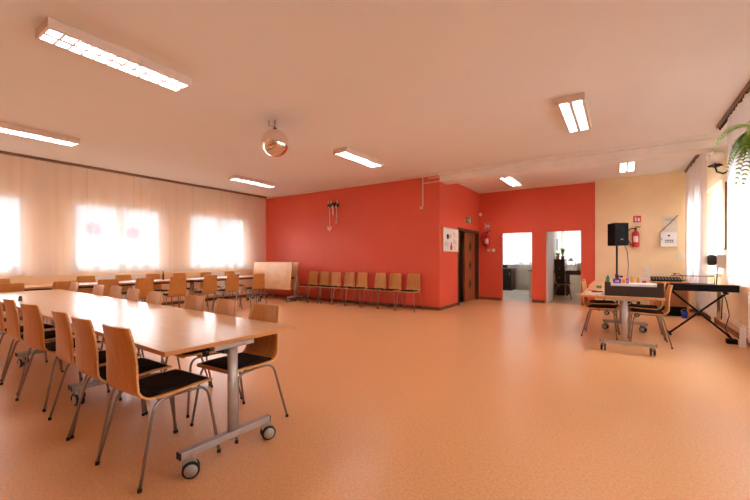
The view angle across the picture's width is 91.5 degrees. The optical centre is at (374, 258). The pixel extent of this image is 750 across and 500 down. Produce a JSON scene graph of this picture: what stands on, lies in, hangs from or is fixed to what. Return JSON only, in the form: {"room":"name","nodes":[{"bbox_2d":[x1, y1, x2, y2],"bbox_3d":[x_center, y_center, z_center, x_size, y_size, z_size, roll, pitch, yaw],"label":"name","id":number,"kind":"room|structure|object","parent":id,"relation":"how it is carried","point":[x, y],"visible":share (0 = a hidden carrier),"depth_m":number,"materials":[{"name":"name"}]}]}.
{"room":"community hall","nodes":[
{"label":"community hall","id":0,"kind":"room"},
{"bbox_2d":[0,169,261,317],"bbox_3d":[-6.999,-0.400,7.920,0.250,3.300,11.350,0,0,34],"label":"wall","id":1,"kind":"structure","parent":0,"point":[48,279],"depth_m":9.54,"materials":[{"name":"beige paint"}]},
{"bbox_2d":[4,294,258,321],"bbox_3d":[-6.948,1.210,7.753,0.020,0.080,11.130,0,0,34],"label":"baseboard","id":2,"kind":"structure","parent":1,"relation":"attached to","point":[225,297],"depth_m":10.78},
{"bbox_2d":[262,175,442,306],"bbox_3d":[-1.090,-0.400,10.668,6.500,3.300,0.200,0,0,34],"label":"wall","id":3,"kind":"structure","parent":0,"point":[380,227],"depth_m":9.95,"materials":[{"name":"red paint"}]},
{"bbox_2d":[262,294,439,310],"bbox_3d":[-1.151,1.210,10.576,6.500,0.080,0.020,0,0,34],"label":"baseboard","id":4,"kind":"structure","parent":3,"relation":"attached to","point":[277,295],"depth_m":9.93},
{"bbox_2d":[264,173,437,198],"bbox_3d":[-1.155,-2.027,10.570,6.500,0.045,0.035,0,0,34],"label":"trim","id":5,"kind":"structure","parent":3,"relation":"attached to","point":[435,174],"depth_m":10.06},
{"bbox_2d":[0,0,749,197],"bbox_3d":[-1.278,-2.125,5.766,12.150,0.150,14.550,0,0,34],"label":"ceiling","id":6,"kind":"structure","parent":0,"point":[415,87],"depth_m":4.30,"materials":[{"name":"paint"}]},
{"bbox_2d":[0,121,79,146],"bbox_3d":[-5.543,-2.007,5.828,0.320,0.086,1.260,0,0,34],"label":"ceiling lamp","id":7,"kind":"object","parent":6,"relation":"attached to","point":[7,128],"visible":1,"depth_m":5.88,"materials":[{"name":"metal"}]},
{"bbox_2d":[35,16,191,91],"bbox_3d":[-2.559,-2.007,3.705,0.320,0.086,1.260,0,0,33],"label":"ceiling lamp","id":8,"kind":"object","parent":6,"relation":"attached to","point":[54,32],"visible":1,"depth_m":3.56,"materials":[{"name":"white paint"}]},
{"bbox_2d":[0,150,266,197],"bbox_3d":[-6.610,-2.027,7.737,0.090,0.045,10.680,0,0,34],"label":"rail","id":9,"kind":"object","parent":6,"relation":"attached to","point":[1,152],"visible":1,"depth_m":8.51,"materials":[{"name":"metal"}]},
{"bbox_2d":[0,154,44,276],"bbox_3d":[-8.137,-0.820,5.462,0.035,2.340,5.000,0,0,34],"label":"sheer curtain","id":10,"kind":"object","parent":9,"relation":"hanging from","point":[22,180],"visible":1,"depth_m":7.21,"materials":[{"name":"fabric"}]},
{"bbox_2d":[45,161,182,275],"bbox_3d":[-5.971,-0.820,8.662,0.034,2.340,2.850,0,0,34],"label":"sheer curtain","id":11,"kind":"object","parent":9,"relation":"hanging from","point":[92,232],"visible":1,"depth_m":8.40,"materials":[{"name":"fabric"}]},
{"bbox_2d":[183,185,265,270],"bbox_3d":[-4.426,-0.820,10.992,0.036,2.340,2.840,0,0,34],"label":"sheer curtain","id":12,"kind":"object","parent":9,"relation":"hanging from","point":[241,243],"visible":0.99,"depth_m":10.81,"materials":[{"name":"fabric"}]},
{"bbox_2d":[228,175,276,187],"bbox_3d":[-3.174,-2.007,9.537,0.320,0.086,1.260,0,0,34],"label":"ceiling lamp","id":13,"kind":"object","parent":6,"relation":"attached to","point":[238,178],"visible":1,"depth_m":9.43,"materials":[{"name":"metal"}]},
{"bbox_2d":[261,126,288,156],"bbox_3d":[-1.481,-1.780,5.402,0.400,0.540,0.400,0,0,31],"label":"ball","id":14,"kind":"object","parent":6,"relation":"hanging from","point":[274,142],"visible":1,"depth_m":5.26,"materials":[{"name":"metal"}]},
{"bbox_2d":[333,147,383,167],"bbox_3d":[-0.299,-2.007,7.306,0.320,0.086,1.260,0,0,34],"label":"ceiling lamp","id":15,"kind":"object","parent":6,"relation":"attached to","point":[348,153],"visible":1,"depth_m":7.17,"materials":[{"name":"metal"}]},
{"bbox_2d":[499,176,522,186],"bbox_3d":[3.491,-2.007,9.364,0.320,0.086,1.260,0,0,34],"label":"ceiling lamp","id":16,"kind":"object","parent":6,"relation":"attached to","point":[511,181],"visible":0.81,"depth_m":9.34,"materials":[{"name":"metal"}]},
{"bbox_2d":[556,92,590,132],"bbox_3d":[2.801,-2.007,5.106,0.320,0.086,1.260,0,0,34],"label":"ceiling lamp","id":17,"kind":"object","parent":6,"relation":"attached to","point":[573,110],"visible":1,"depth_m":4.91,"materials":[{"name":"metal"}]},
{"bbox_2d":[438,132,726,184],"bbox_3d":[3.791,-1.950,7.488,5.150,0.200,0.540,0,0,34],"label":"beam","id":18,"kind":"structure","parent":6,"relation":"attached to","point":[701,144],"depth_m":7.03,"materials":[{"name":"paint"}]},
{"bbox_2d":[618,162,636,172],"bbox_3d":[5.358,-2.007,7.749,0.320,0.086,1.260,0,0,34],"label":"ceiling lamp","id":19,"kind":"object","parent":6,"relation":"attached to","point":[626,167],"visible":0.62,"depth_m":7.88,"materials":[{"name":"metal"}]},
{"bbox_2d":[684,154,699,172],"bbox_3d":[6.580,-2.007,7.525,0.050,0.085,2.330,0,0,34],"label":"rail","id":20,"kind":"object","parent":6,"relation":"attached to","point":[696,156],"visible":0.42,"depth_m":7.69,"materials":[{"name":"wood"}]},
{"bbox_2d":[685,154,707,283],"bbox_3d":[6.573,-0.700,7.512,0.088,2.540,2.200,0,0,34],"label":"curtain","id":21,"kind":"object","parent":20,"relation":"hanging from","point":[696,175],"visible":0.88,"depth_m":7.20,"materials":[{"name":"fabric"}]},
{"bbox_2d":[709,121,749,187],"bbox_3d":[3.122,-1.273,2.850,0.532,1.554,0.595,0,0,7],"label":"hanging fern","id":22,"kind":"object","parent":6,"relation":"hanging from","point":[744,142],"visible":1,"depth_m":3.04,"materials":[{"name":"plant"}]},
{"bbox_2d":[716,80,749,129],"bbox_3d":[3.345,-2.007,2.705,0.070,0.085,7.020,0,0,34],"label":"rail","id":23,"kind":"object","parent":6,"relation":"attached to","point":[746,89],"visible":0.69,"depth_m":4.83,"materials":[{"name":"wood"}]},
{"bbox_2d":[727,92,749,287],"bbox_3d":[3.200,-0.810,2.489,0.092,2.320,6.500,0,0,34],"label":"curtain","id":24,"kind":"object","parent":23,"relation":"hanging from","point":[738,198],"visible":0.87,"depth_m":4.63,"materials":[{"name":"fabric"}]},
{"bbox_2d":[0,289,749,499],"bbox_3d":[-0.038,1.308,7.613,12.150,0.124,19.000,0,0,34],"label":"floor","id":25,"kind":"structure","parent":0,"point":[480,399],"depth_m":2.89,"materials":[{"name":"laminate"}]},
{"bbox_2d":[0,283,23,325],"bbox_3d":[-5.807,0.816,5.729,0.526,0.869,0.524,0,0,31],"label":"chair","id":26,"kind":"object","parent":25,"relation":"on","point":[9,287],"visible":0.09,"depth_m":5.61,"materials":[{"name":"wood"}]},
{"bbox_2d":[0,300,60,381],"bbox_3d":[-3.885,0.816,4.045,0.524,0.869,0.526,0,0,34],"label":"chair","id":27,"kind":"object","parent":25,"relation":"on","point":[46,326],"visible":0.34,"depth_m":3.81,"materials":[{"name":"wood"}]},
{"bbox_2d":[4,323,54,331],"bbox_3d":[-3.863,0.773,4.077,0.376,0.029,0.395,0,0,34],"label":"seat cushion","id":28,"kind":"object","parent":27,"relation":"on","point":[46,326],"depth_m":4.08,"materials":[{"name":"black fabric"}]},
{"bbox_2d":[0,298,82,394],"bbox_3d":[-3.364,0.816,3.672,0.524,0.869,0.526,0,0,32],"label":"chair","id":29,"kind":"object","parent":25,"relation":"on","point":[12,315],"visible":0.6,"depth_m":3.46,"materials":[{"name":"wood"}]},
{"bbox_2d":[20,330,74,339],"bbox_3d":[-3.344,0.773,3.705,0.376,0.029,0.395,0,0,32],"label":"seat cushion","id":30,"kind":"object","parent":29,"relation":"on","point":[49,335],"depth_m":3.64,"materials":[{"name":"black fabric"}]},
{"bbox_2d":[0,289,99,365],"bbox_3d":[-4.683,0.877,5.072,1.918,0.745,0.940,0,0,35],"label":"table","id":31,"kind":"object","parent":25,"relation":"on","point":[37,295],"visible":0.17,"depth_m":4.98,"materials":[{"name":"beige wood"}]},
{"bbox_2d":[24,282,97,290],"bbox_3d":[-6.141,0.877,6.874,0.740,0.745,1.898,0,0,34],"label":"table","id":32,"kind":"object","parent":25,"relation":"on","point":[89,284],"visible":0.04,"depth_m":6.83,"materials":[{"name":"brown wood"}]},
{"bbox_2d":[45,281,76,330],"bbox_3d":[-5.411,0.816,6.282,0.526,0.869,0.524,0,0,34],"label":"chair","id":33,"kind":"object","parent":25,"relation":"on","point":[64,285],"visible":0.13,"depth_m":6.10,"materials":[{"name":"wood"}]},
{"bbox_2d":[15,303,109,411],"bbox_3d":[-2.821,0.816,3.296,0.524,0.869,0.526,0,0,27],"label":"chair","id":34,"kind":"object","parent":25,"relation":"on","point":[33,326],"visible":0.59,"depth_m":3.08,"materials":[{"name":"wood"}]},
{"bbox_2d":[45,338,101,350],"bbox_3d":[-2.804,0.773,3.330,0.376,0.029,0.395,0,0,27],"label":"seat cushion","id":35,"kind":"object","parent":34,"relation":"on","point":[51,346],"depth_m":3.23,"materials":[{"name":"black fabric"}]},
{"bbox_2d":[77,276,95,293],"bbox_3d":[-6.038,0.816,7.738,0.526,0.869,0.524,0,0,34],"label":"chair","id":36,"kind":"object","parent":25,"relation":"on","point":[80,279],"visible":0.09,"depth_m":7.86,"materials":[{"name":"wood"}]},
{"bbox_2d":[15,296,170,400],"bbox_3d":[-3.148,0.877,3.978,1.918,0.745,0.940,0,0,35],"label":"table","id":37,"kind":"object","parent":25,"relation":"on","point":[85,306],"visible":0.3,"depth_m":3.92,"materials":[{"name":"beige wood"}]},
{"bbox_2d":[48,309,147,438],"bbox_3d":[-2.183,0.816,2.867,0.524,0.869,0.526,0,0,35],"label":"chair","id":38,"kind":"object","parent":25,"relation":"on","point":[64,336],"visible":0.43,"depth_m":2.66,"materials":[{"name":"wood"}]},
{"bbox_2d":[74,350,138,363],"bbox_3d":[-2.161,0.773,2.898,0.376,0.029,0.395,0,0,35],"label":"seat cushion","id":39,"kind":"object","parent":38,"relation":"on","point":[102,354],"depth_m":2.84,"materials":[{"name":"black fabric"}]},
{"bbox_2d":[97,279,118,296],"bbox_3d":[-5.071,0.816,6.824,0.526,0.869,0.524,0,0,36],"label":"chair","id":40,"kind":"object","parent":25,"relation":"on","point":[107,283],"visible":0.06,"depth_m":6.68,"materials":[{"name":"wood"}]},
{"bbox_2d":[96,288,141,357],"bbox_3d":[-3.167,0.816,4.397,0.524,0.869,0.526,0,0,36],"label":"chair","id":41,"kind":"object","parent":25,"relation":"on","point":[132,294],"visible":0.14,"depth_m":4.60,"materials":[{"name":"wood"}]},
{"bbox_2d":[95,275,145,301],"bbox_3d":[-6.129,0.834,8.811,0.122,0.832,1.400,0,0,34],"label":"table","id":42,"kind":"object","parent":25,"relation":"on","point":[134,277],"visible":0.2,"depth_m":8.83,"materials":[{"name":"white paint"}]},
{"bbox_2d":[66,315,177,462],"bbox_3d":[-1.776,0.816,2.558,0.524,0.869,0.526,0,0,34],"label":"chair","id":43,"kind":"object","parent":25,"relation":"on","point":[86,347],"visible":0.7,"depth_m":2.37,"materials":[{"name":"wood"}]},
{"bbox_2d":[99,358,167,379],"bbox_3d":[-1.754,0.773,2.590,0.376,0.029,0.395,0,0,34],"label":"seat cushion","id":44,"kind":"object","parent":43,"relation":"on","point":[145,365],"depth_m":2.57,"materials":[{"name":"black fabric"}]},
{"bbox_2d":[115,275,142,301],"bbox_3d":[-5.642,0.816,8.328,0.526,0.869,0.524,0,0,34],"label":"chair","id":45,"kind":"object","parent":25,"relation":"on","point":[120,277],"visible":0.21,"depth_m":8.45,"materials":[{"name":"wood"}]},
{"bbox_2d":[101,291,166,369],"bbox_3d":[-2.680,0.816,4.046,0.524,0.869,0.526,0,0,34],"label":"chair","id":46,"kind":"object","parent":25,"relation":"on","point":[153,297],"visible":0.12,"depth_m":4.25,"materials":[{"name":"wood"}]},
{"bbox_2d":[123,278,153,302],"bbox_3d":[-4.720,0.816,7.311,0.526,0.869,0.524,0,0,33],"label":"chair","id":47,"kind":"object","parent":25,"relation":"on","point":[144,285],"visible":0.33,"depth_m":7.18,"materials":[{"name":"wood"}]},
{"bbox_2d":[95,323,220,493],"bbox_3d":[-1.352,0.816,2.273,0.524,0.869,0.526,0,0,32],"label":"chair","id":48,"kind":"object","parent":25,"relation":"on","point":[122,374],"visible":1,"depth_m":2.12,"materials":[{"name":"brown wood"}]},
{"bbox_2d":[139,369,207,397],"bbox_3d":[-1.332,0.773,2.306,0.376,0.029,0.395,0,0,32],"label":"seat cushion","id":49,"kind":"object","parent":48,"relation":"on","point":[165,384],"depth_m":2.25,"materials":[{"name":"black fabric"}]},
{"bbox_2d":[144,274,172,305],"bbox_3d":[-5.280,0.816,8.867,0.526,0.869,0.524,0,0,34],"label":"chair","id":50,"kind":"object","parent":25,"relation":"on","point":[157,287],"visible":0.42,"depth_m":9.01,"materials":[{"name":"wood"}]},
{"bbox_2d":[119,278,200,301],"bbox_3d":[-5.099,0.877,8.427,0.740,0.745,1.898,0,0,34],"label":"table","id":51,"kind":"object","parent":25,"relation":"on","point":[160,281],"visible":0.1,"depth_m":8.38,"materials":[{"name":"beige wood"}]},
{"bbox_2d":[137,295,210,385],"bbox_3d":[-1.960,0.816,3.539,0.524,0.869,0.526,0,0,32],"label":"chair","id":52,"kind":"object","parent":25,"relation":"on","point":[192,302],"visible":0.1,"depth_m":3.73,"materials":[{"name":"wood"}]},
{"bbox_2d":[162,276,186,305],"bbox_3d":[-4.358,0.816,7.887,0.526,0.869,0.524,0,0,36],"label":"chair","id":53,"kind":"object","parent":25,"relation":"on","point":[177,286],"visible":0.74,"depth_m":7.75,"materials":[{"name":"wood"}]},
{"bbox_2d":[69,307,295,478],"bbox_3d":[-1.613,0.877,2.884,1.918,0.745,0.940,0,0,35],"label":"table","id":54,"kind":"object","parent":25,"relation":"on","point":[168,331],"visible":0.73,"depth_m":2.46,"materials":[{"name":"brown wood"}]},
{"bbox_2d":[163,298,241,417],"bbox_3d":[-1.523,0.816,3.221,0.524,0.869,0.526,0,0,37],"label":"chair","id":55,"kind":"object","parent":25,"relation":"on","point":[223,306],"visible":0.39,"depth_m":3.30,"materials":[{"name":"wood"}]},
{"bbox_2d":[181,349,210,354],"bbox_3d":[-1.546,0.773,3.191,0.376,0.029,0.395,0,0,37],"label":"seat cushion","id":56,"kind":"object","parent":55,"relation":"on","point":[198,352],"depth_m":2.99,"materials":[{"name":"black fabric"}]},
{"bbox_2d":[191,275,217,309],"bbox_3d":[-3.946,0.816,8.466,0.526,0.869,0.524,0,0,32],"label":"chair","id":57,"kind":"object","parent":25,"relation":"on","point":[210,281],"visible":0.73,"depth_m":8.34,"materials":[{"name":"wood"}]},
{"bbox_2d":[199,272,239,297],"bbox_3d":[-4.652,0.834,11.011,0.122,0.832,1.300,0,0,34],"label":"radiator","id":58,"kind":"object","parent":25,"relation":"on","point":[219,274],"visible":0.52,"depth_m":10.94,"materials":[{"name":"metal"}]},
{"bbox_2d":[191,275,260,301],"bbox_3d":[-4.057,0.877,9.979,0.740,0.745,1.898,0,0,34],"label":"table","id":59,"kind":"object","parent":25,"relation":"on","point":[222,278],"visible":0.43,"depth_m":10.14,"materials":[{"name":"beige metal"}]},
{"bbox_2d":[212,274,242,309],"bbox_3d":[-3.617,0.816,8.955,0.526,0.869,0.524,0,0,34],"label":"chair","id":60,"kind":"object","parent":25,"relation":"on","point":[232,281],"visible":0.88,"depth_m":8.84,"materials":[{"name":"wood"}]},
{"bbox_2d":[190,304,288,443],"bbox_3d":[-1.025,0.816,2.815,0.524,0.869,0.526,0,0,30],"label":"chair","id":61,"kind":"object","parent":25,"relation":"on","point":[264,350],"visible":0.79,"depth_m":2.89,"materials":[{"name":"wood"}]},
{"bbox_2d":[200,352,271,369],"bbox_3d":[-1.045,0.773,2.782,0.376,0.029,0.395,0,0,30],"label":"seat cushion","id":62,"kind":"object","parent":61,"relation":"on","point":[246,360],"depth_m":2.72,"materials":[{"name":"black fabric"}]},
{"bbox_2d":[239,273,266,307],"bbox_3d":[-3.163,0.816,9.542,0.526,0.869,0.524,0,0,37],"label":"chair","id":63,"kind":"object","parent":25,"relation":"on","point":[258,278],"visible":0.96,"depth_m":9.41,"materials":[{"name":"wood"}]},
{"bbox_2d":[251,262,302,301],"bbox_3d":[-3.010,0.681,11.126,1.700,1.137,0.660,0,0,34],"label":"table","id":64,"kind":"object","parent":25,"relation":"on","point":[278,275],"visible":0.84,"depth_m":10.83,"materials":[{"name":"brown wood"}]},
{"bbox_2d":[258,262,305,300],"bbox_3d":[-2.888,0.681,11.308,1.700,1.137,0.660,0,0,34],"label":"table","id":65,"kind":"object","parent":25,"relation":"on","point":[295,267],"visible":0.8,"depth_m":10.79,"materials":[{"name":"brown wood"}]},
{"bbox_2d":[295,271,319,302],"bbox_3d":[-1.957,0.816,10.667,0.524,0.869,0.526,0,0,34],"label":"chair","id":66,"kind":"object","parent":25,"relation":"on","point":[312,280],"visible":0.8,"depth_m":10.81,"materials":[{"name":"wood"}]},
{"bbox_2d":[307,271,330,303],"bbox_3d":[-1.575,0.816,10.447,0.524,0.869,0.526,0,0,32],"label":"chair","id":67,"kind":"object","parent":25,"relation":"on","point":[324,276],"visible":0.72,"depth_m":10.59,"materials":[{"name":"wood"}]},
{"bbox_2d":[317,272,342,304],"bbox_3d":[-1.235,0.816,10.182,0.524,0.869,0.526,0,0,35],"label":"chair","id":68,"kind":"object","parent":25,"relation":"on","point":[335,276],"visible":0.94,"depth_m":10.31,"materials":[{"name":"wood"}]},
{"bbox_2d":[332,272,357,305],"bbox_3d":[-0.820,0.816,9.940,0.524,0.869,0.526,0,0,34],"label":"chair","id":69,"kind":"object","parent":25,"relation":"on","point":[349,281],"visible":0.89,"depth_m":10.07,"materials":[{"name":"wood"}]},
{"bbox_2d":[344,273,370,307],"bbox_3d":[-0.455,0.816,9.658,0.524,0.869,0.526,0,0,33],"label":"chair","id":70,"kind":"object","parent":25,"relation":"on","point":[362,278],"visible":0.96,"depth_m":9.79,"materials":[{"name":"wood"}]},
{"bbox_2d":[362,273,388,308],"bbox_3d":[0.027,0.816,9.371,0.524,0.869,0.526,0,0,35],"label":"chair","id":71,"kind":"object","parent":25,"relation":"on","point":[380,278],"visible":0.87,"depth_m":9.51,"materials":[{"name":"wood"}]},
{"bbox_2d":[377,273,404,310],"bbox_3d":[0.401,0.816,9.084,0.524,0.869,0.526,0,0,34],"label":"chair","id":72,"kind":"object","parent":25,"relation":"on","point":[395,285],"visible":0.97,"depth_m":9.22,"materials":[{"name":"wood"}]},
{"bbox_2d":[395,274,423,311],"bbox_3d":[0.841,0.816,8.825,0.524,0.869,0.526,0,0,33],"label":"chair","id":73,"kind":"object","parent":25,"relation":"on","point":[413,281],"visible":1,"depth_m":8.96,"materials":[{"name":"wood"}]},
{"bbox_2d":[503,268,515,289],"bbox_3d":[5.086,0.810,14.772,1.020,0.880,0.680,0,0,34],"label":"cabinet","id":74,"kind":"object","parent":25,"relation":"on","point":[508,273],"depth_m":14.35,"materials":[{"name":"plastic"}]},
{"bbox_2d":[516,269,531,288],"bbox_3d":[5.995,0.830,14.637,0.600,0.840,0.112,0,0,34],"label":"radiator","id":75,"kind":"object","parent":25,"relation":"on","point":[522,275],"visible":0.83,"depth_m":14.64,"materials":[{"name":"metal"}]},
{"bbox_2d":[554,259,567,295],"bbox_3d":[6.395,0.633,12.569,0.350,1.225,0.660,0,0,34],"label":"dark bureau","id":76,"kind":"object","parent":25,"relation":"on","point":[560,268],"visible":0.89,"depth_m":12.32,"materials":[{"name":"brown wood"}]},
{"bbox_2d":[581,281,619,339],"bbox_3d":[3.661,0.816,5.950,0.526,0.869,0.524,0,0,37],"label":"chair","id":77,"kind":"object","parent":25,"relation":"on","point":[592,306],"visible":0.98,"depth_m":5.89,"materials":[{"name":"wood"}]},
{"bbox_2d":[583,279,617,331],"bbox_3d":[4.048,0.816,6.580,0.526,0.869,0.524,0,0,32],"label":"chair","id":78,"kind":"object","parent":25,"relation":"on","point":[603,302],"visible":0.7,"depth_m":6.47,"materials":[{"name":"wood"}]},
{"bbox_2d":[598,246,631,314],"bbox_3d":[5.499,0.477,8.292,0.763,1.545,0.674,0,0,34],"label":"speaker stand","id":79,"kind":"object","parent":25,"relation":"on","point":[617,276],"visible":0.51,"depth_m":8.36,"materials":[{"name":"metal"}]},
{"bbox_2d":[608,223,628,245],"bbox_3d":[5.551,-0.550,8.365,0.317,0.510,0.346,0,0,2],"label":"loudspeaker","id":80,"kind":"object","parent":79,"relation":"on","point":[618,233],"visible":1,"depth_m":8.20,"materials":[{"name":"plastic"}]},
{"bbox_2d":[615,224,628,243],"bbox_3d":[5.544,-0.550,8.201,0.290,0.470,0.010,0,0,2],"label":"grille","id":81,"kind":"object","parent":80,"relation":"attached to","point":[621,230],"depth_m":8.19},
{"bbox_2d":[588,281,645,326],"bbox_3d":[4.824,0.877,7.222,0.940,0.745,1.918,0,0,34],"label":"table","id":82,"kind":"object","parent":25,"relation":"on","point":[594,283],"visible":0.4,"depth_m":7.09,"materials":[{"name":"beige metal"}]},
{"bbox_2d":[580,286,665,355],"bbox_3d":[3.774,0.877,5.614,0.940,0.745,1.918,0,0,34],"label":"table","id":83,"kind":"object","parent":25,"relation":"on","point":[625,300],"visible":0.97,"depth_m":4.82,"materials":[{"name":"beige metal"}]},
{"bbox_2d":[605,280,663,297],"bbox_3d":[3.520,0.412,4.984,0.640,0.185,0.400,0,0,34],"label":"box","id":84,"kind":"object","parent":83,"relation":"on","point":[652,290],"visible":1,"depth_m":4.82,"materials":[{"name":"plastic"}]},
{"bbox_2d":[628,282,665,339],"bbox_3d":[4.389,0.816,5.918,0.526,0.869,0.524,0,0,34],"label":"chair","id":85,"kind":"object","parent":25,"relation":"on","point":[660,305],"visible":0.58,"depth_m":5.84,"materials":[{"name":"wood"}]},
{"bbox_2d":[628,284,672,348],"bbox_3d":[4.049,0.816,5.376,0.526,0.869,0.524,0,0,32],"label":"chair","id":86,"kind":"object","parent":25,"relation":"on","point":[648,312],"visible":0.95,"depth_m":5.30,"materials":[{"name":"wood"}]},
{"bbox_2d":[630,308,663,313],"bbox_3d":[4.016,0.773,5.396,0.395,0.029,0.376,0,0,32],"label":"seat cushion","id":87,"kind":"object","parent":86,"relation":"on","point":[633,310],"depth_m":5.32,"materials":[{"name":"brown fabric"}]},
{"bbox_2d":[649,280,689,317],"bbox_3d":[6.535,0.875,8.139,0.660,0.750,0.640,0,0,34],"label":"wooden desk","id":88,"kind":"object","parent":25,"relation":"on","point":[676,304],"visible":0.48,"depth_m":7.86,"materials":[{"name":"brown wood"}]},
{"bbox_2d":[668,290,732,338],"bbox_3d":[5.185,0.883,5.841,0.768,0.722,0.340,0,0,34],"label":"keyboard stand","id":89,"kind":"object","parent":25,"relation":"on","point":[698,313],"visible":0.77,"depth_m":5.81,"materials":[{"name":"metal"}]},
{"bbox_2d":[665,283,739,292],"bbox_3d":[5.193,0.461,5.835,0.860,0.108,0.302,0,0,34],"label":"keyboard","id":90,"kind":"object","parent":89,"relation":"on","point":[680,287],"visible":0.91,"depth_m":5.69,"materials":[{"name":"plastic"}]},
{"bbox_2d":[696,283,716,324],"bbox_3d":[6.766,0.874,7.472,0.112,0.752,1.550,0,0,34],"label":"radiator","id":91,"kind":"object","parent":25,"relation":"on","point":[703,298],"visible":0.5,"depth_m":7.03,"materials":[{"name":"metal"}]},
{"bbox_2d":[707,255,725,319],"bbox_3d":[6.042,0.492,6.467,0.276,1.123,0.387,0,0,34],"label":"floor lamp","id":92,"kind":"object","parent":25,"relation":"on","point":[719,261],"visible":0.97,"depth_m":6.48,"materials":[{"name":"white paint"}]},
{"bbox_2d":[443,183,478,305],"bbox_3d":[2.403,-0.400,10.220,0.200,3.300,2.950,0,0,34],"label":"wall","id":93,"kind":"structure","parent":0,"point":[460,202],"depth_m":9.56,"materials":[{"name":"red paint"}]},
{"bbox_2d":[442,226,458,252],"bbox_3d":[1.933,-0.470,9.313,0.030,0.620,1.040,0,0,34],"label":"notice board","id":94,"kind":"object","parent":93,"relation":"attached to","point":[450,236],"visible":1,"depth_m":9.27,"materials":[{"name":"paper"}]},
{"bbox_2d":[458,227,478,304],"bbox_3d":[2.322,0.210,10.714,0.915,2.080,1.720,0,0,34],"label":"door","id":95,"kind":"structure","parent":93,"relation":"in","point":[471,237],"depth_m":10.82,"materials":[{"name":"brown wood"}]},
{"bbox_2d":[459,232,463,296],"bbox_3d":[2.368,-0.050,12.141,2.000,2.600,0.100,0,0,34],"label":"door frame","id":96,"kind":"structure","parent":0,"point":[461,235],"depth_m":11.79,"materials":[{"name":"beige paint"}]},
{"bbox_2d":[507,231,580,291],"bbox_3d":[7.463,-0.200,13.900,6.300,2.900,0.200,0,0,34],"label":"wall","id":97,"kind":"structure","parent":0,"point":[575,280],"depth_m":13.84,"materials":[{"name":"beige paint"}]},
{"bbox_3d":[5.888,-0.550,14.873,2.000,1.600,0.260,0,0,34],"label":"window","id":98,"kind":"structure","parent":97,"relation":"in","visible":0},
{"bbox_2d":[503,232,531,264],"bbox_3d":[5.891,-0.615,14.653,2.450,1.770,0.049,0,0,34],"label":"curtain","id":99,"kind":"object","parent":98,"relation":"hanging from","point":[514,244],"visible":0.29,"depth_m":14.75,"materials":[{"name":"fabric"}]},
{"bbox_3d":[8.080,-0.560,13.401,1.920,1.580,0.260,0,0,34],"label":"window","id":100,"kind":"structure","parent":97,"relation":"in","visible":0},
{"bbox_2d":[563,231,580,264],"bbox_3d":[8.071,-0.625,13.190,2.300,1.750,0.050,0,0,34],"label":"curtain","id":101,"kind":"object","parent":100,"relation":"hanging from","point":[570,238],"visible":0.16,"depth_m":13.66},
{"bbox_2d":[549,231,560,294],"bbox_3d":[5.893,-0.200,12.243,0.100,2.900,4.300,0,0,34],"label":"wall partition","id":102,"kind":"structure","parent":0,"point":[556,235],"depth_m":12.81,"materials":[{"name":"beige paint"}]},
{"bbox_2d":[479,171,697,308],"bbox_3d":[5.396,-0.400,9.879,5.150,3.300,0.180,0,0,34],"label":"wall","id":103,"kind":"structure","parent":0,"point":[653,197],"depth_m":9.53,"materials":[{"name":"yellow paint"}]},
{"bbox_2d":[501,232,532,299],"bbox_3d":[4.172,0.240,10.719,0.880,2.020,0.150,0,0,34],"label":"trim","id":104,"kind":"structure","parent":103,"relation":"attached to","point":[507,232],"depth_m":10.89,"materials":[{"name":"red paint"}]},
{"bbox_2d":[458,180,594,193],"bbox_3d":[3.785,-2.027,9.353,3.060,0.045,2.550,0,0,34],"label":"trim","id":105,"kind":"structure","parent":103,"relation":"attached to","point":[462,184],"depth_m":10.31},
{"bbox_2d":[546,232,554,301],"bbox_3d":[5.137,0.245,10.666,0.100,1.990,0.840,0,0,35],"label":"door","id":106,"kind":"structure","parent":103,"relation":"in","point":[549,236],"depth_m":10.56,"materials":[{"name":"white paint"}]},
{"bbox_2d":[545,230,581,304],"bbox_3d":[5.176,0.240,10.045,0.900,2.020,0.150,0,0,34],"label":"trim","id":107,"kind":"structure","parent":103,"relation":"attached to","point":[559,230],"depth_m":9.98,"materials":[{"name":"red paint"}]},
{"bbox_2d":[660,231,677,246],"bbox_3d":[6.977,-0.460,8.672,0.320,0.360,0.122,0,0,34],"label":"electrical box","id":108,"kind":"object","parent":103,"relation":"attached to","point":[670,238],"visible":1,"depth_m":8.62,"materials":[{"name":"beige metal"}]},
{"bbox_2d":[660,215,677,231],"bbox_3d":[7.013,-0.830,8.699,0.341,0.389,0.038,0,0,34],"label":"chart","id":109,"kind":"object","parent":103,"relation":"attached to","point":[670,223],"visible":1,"depth_m":8.69,"materials":[{"name":"beige paper"}]},
{"bbox_2d":[707,151,749,337],"bbox_3d":[3.738,-0.400,2.519,0.300,3.300,14.350,0,0,34],"label":"wall","id":110,"kind":"structure","parent":0,"point":[737,303],"depth_m":6.58,"materials":[{"name":"yellow paint"}]},
{"bbox_2d":[707,185,721,274],"bbox_3d":[6.889,-0.575,7.420,0.310,1.751,1.800,0,0,34],"label":"window","id":111,"kind":"structure","parent":110,"relation":"in","point":[718,191],"depth_m":7.44,"materials":[{"name":"glass"}]},
{"bbox_2d":[706,151,726,173],"bbox_3d":[5.830,-1.613,6.205,0.244,0.374,0.319,0,0,-26],"label":"wall sconce","id":112,"kind":"object","parent":110,"relation":"attached to","point":[718,156],"visible":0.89,"depth_m":6.18,"materials":[{"name":"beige glass"}]},
{"bbox_2d":[701,311,749,345],"bbox_3d":[3.536,1.210,2.505,0.020,0.080,14.100,0,0,34],"label":"baseboard","id":113,"kind":"structure","parent":110,"relation":"attached to","point":[730,330],"depth_m":6.32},
{"bbox_2d":[716,311,747,347],"bbox_3d":[5.639,1.105,5.753,0.140,0.290,2.400,0,0,34],"label":"heating unit","id":114,"kind":"object","parent":110,"relation":"attached to","point":[742,331],"visible":0.93,"depth_m":5.17,"materials":[{"name":"white paint"}]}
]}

